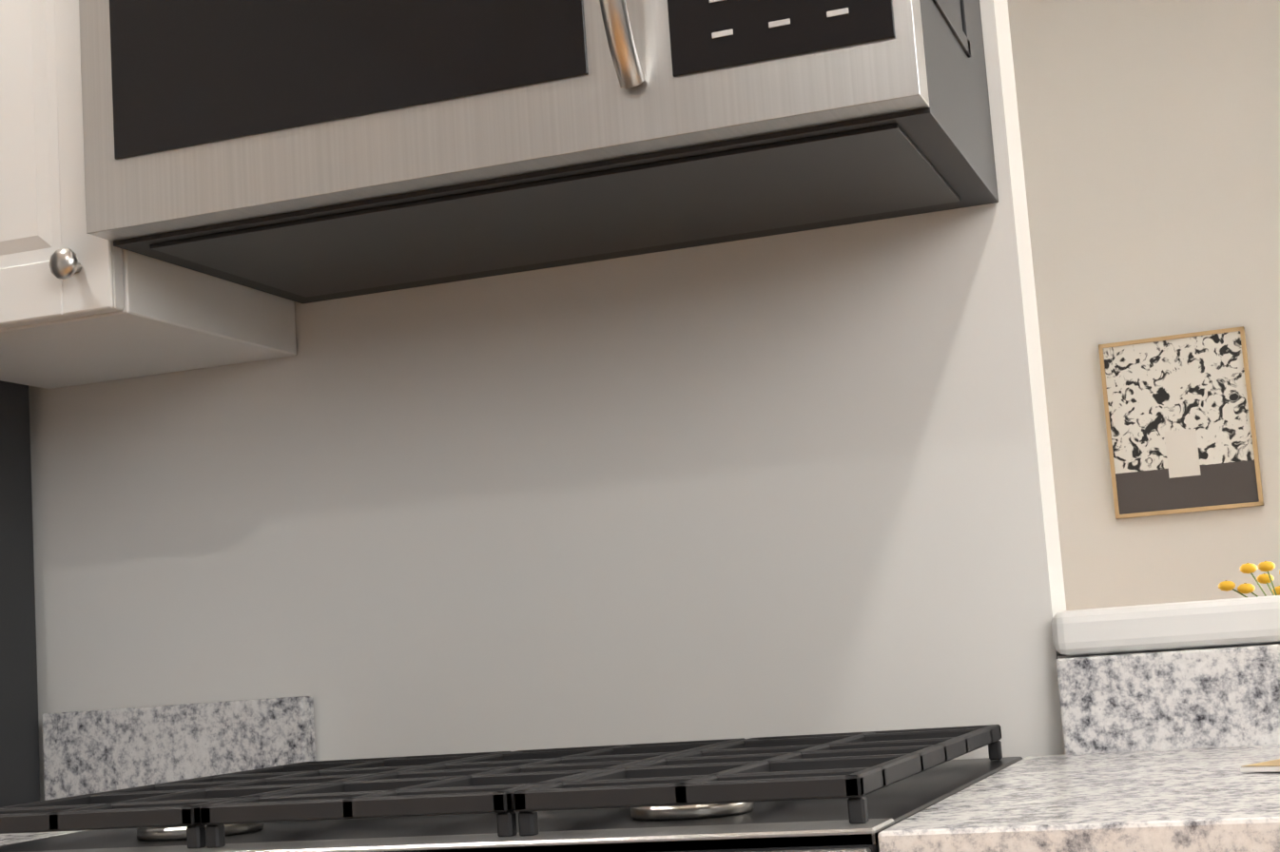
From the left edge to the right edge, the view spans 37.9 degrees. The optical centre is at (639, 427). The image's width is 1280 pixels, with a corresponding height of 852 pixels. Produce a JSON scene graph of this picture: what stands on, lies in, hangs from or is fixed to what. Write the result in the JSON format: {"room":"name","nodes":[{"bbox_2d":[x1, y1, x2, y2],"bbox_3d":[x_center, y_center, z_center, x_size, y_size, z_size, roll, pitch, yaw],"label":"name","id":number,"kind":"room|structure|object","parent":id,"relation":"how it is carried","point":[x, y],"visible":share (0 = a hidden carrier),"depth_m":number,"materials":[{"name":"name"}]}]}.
{"room":"kitchen","nodes":[
{"label":"kitchen","id":0,"kind":"room"},
{"bbox_2d":[28,0,1066,800],"bbox_3d":[-0.553,-0.437,2.230,1.945,3.550,0.110,-6,-7,19],"label":"wall","id":1,"kind":"structure","parent":0,"point":[797,483],"depth_m":1.93,"materials":[{"name":"white paint"}]},
{"bbox_2d":[0,0,296,388],"bbox_3d":[-0.625,-0.451,1.998,0.332,0.750,0.370,-6,-7,19],"label":"upper cabinet","id":2,"kind":"object","parent":1,"relation":"attached to","point":[79,305],"visible":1,"depth_m":1.81,"materials":[{"name":"white wood"}]},
{"bbox_2d":[78,0,998,303],"bbox_3d":[-0.103,-0.412,1.757,0.777,0.435,0.458,-6,-7,19],"label":"microwave","id":3,"kind":"object","parent":1,"relation":"attached to","point":[305,150],"visible":1,"depth_m":1.64,"materials":[{"name":"grey metal"}]},
{"bbox_2d":[1007,0,1279,610],"bbox_3d":[2.805,-0.297,5.236,6.950,3.550,3.227,-6,-7,19],"label":"wall","id":4,"kind":"structure","parent":0,"point":[1150,134],"depth_m":6.92,"materials":[{"name":"white paint"}]},
{"bbox_2d":[1098,326,1263,519],"bbox_3d":[1.973,-0.014,6.806,0.520,0.650,0.036,-7,-8,22],"label":"picture frame","id":5,"kind":"object","parent":4,"relation":"attached to","point":[1180,425],"visible":0.96,"depth_m":6.79,"materials":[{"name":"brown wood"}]},
{"bbox_3d":[1.862,1.241,2.416,7.200,0.060,10.800,-6,-7,19],"label":"floor","id":6,"kind":"structure","parent":0,"visible":0},
{"bbox_2d":[0,380,40,807],"bbox_3d":[-1.159,0.493,1.845,0.760,1.698,0.786,-6,-7,19],"label":"fridge","id":7,"kind":"object","parent":6,"relation":"on","point":[19,760],"depth_m":2.10,"materials":[{"name":"grey metal"}]},
{"bbox_2d":[0,724,1022,851],"bbox_3d":[-0.091,0.736,1.468,0.757,0.917,0.729,-6,-7,19],"label":"range","id":8,"kind":"object","parent":6,"relation":"on","point":[847,792],"visible":1,"depth_m":1.37,"materials":[{"name":"black metal"}]},
{"bbox_2d":[1057,641,1279,659],"bbox_3d":[0.963,0.662,1.581,1.092,1.005,0.122,-6,-7,19],"label":"wall","id":9,"kind":"structure","parent":6,"relation":"on","point":[1156,650],"depth_m":1.72,"materials":[{"name":"white paint"}]},
{"bbox_2d":[1051,595,1279,656],"bbox_3d":[0.815,0.110,1.315,1.104,0.042,0.850,-6,-7,19],"label":"ledge","id":10,"kind":"object","parent":9,"relation":"on","point":[1212,623],"visible":1,"depth_m":1.71,"materials":[{"name":"white"}]},
{"bbox_3d":[-0.589,0.853,1.681,0.338,0.866,0.644,-6,-7,19],"label":"cabinet filler","id":11,"kind":"object","parent":6,"relation":"on","visible":0},
{"bbox_2d":[0,696,316,845],"bbox_3d":[-0.616,0.351,1.764,0.336,0.147,0.651,-6,-7,19],"label":"countertop","id":12,"kind":"structure","parent":11,"relation":"on","point":[85,752],"depth_m":2.05,"materials":[{"name":"stone"}]},
{"bbox_3d":[0.745,0.702,1.215,0.983,0.866,0.644,-6,-7,19],"label":"base cabinet","id":13,"kind":"object","parent":6,"relation":"on","visible":0},
{"bbox_2d":[877,643,1279,851],"bbox_3d":[0.716,0.206,1.293,0.982,0.135,0.664,-6,-7,19],"label":"countertop","id":14,"kind":"structure","parent":13,"relation":"on","point":[1161,748],"depth_m":1.45,"materials":[{"name":"stone"}]},
{"bbox_2d":[1240,758,1279,772],"bbox_3d":[0.705,0.226,1.338,0.310,0.012,0.430,3,-10,-45],"label":"open magazine","id":15,"kind":"object","parent":14,"relation":"on","point":[1270,766],"visible":1,"depth_m":1.37,"materials":[{"name":"white paper"}]},
{"bbox_3d":[1.907,1.189,5.341,1.120,0.778,1.120,-6,-7,19],"label":"dining table","id":16,"kind":"object","parent":6,"relation":"on","visible":0},
{"bbox_2d":[1218,561,1279,597],"bbox_3d":[1.851,0.598,5.427,0.291,0.421,0.355,-6,-7,19],"label":"flowers","id":17,"kind":"object","parent":16,"relation":"on","point":[1263,578],"visible":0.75,"depth_m":5.50,"materials":[{"name":"yellow plant"}]}
]}

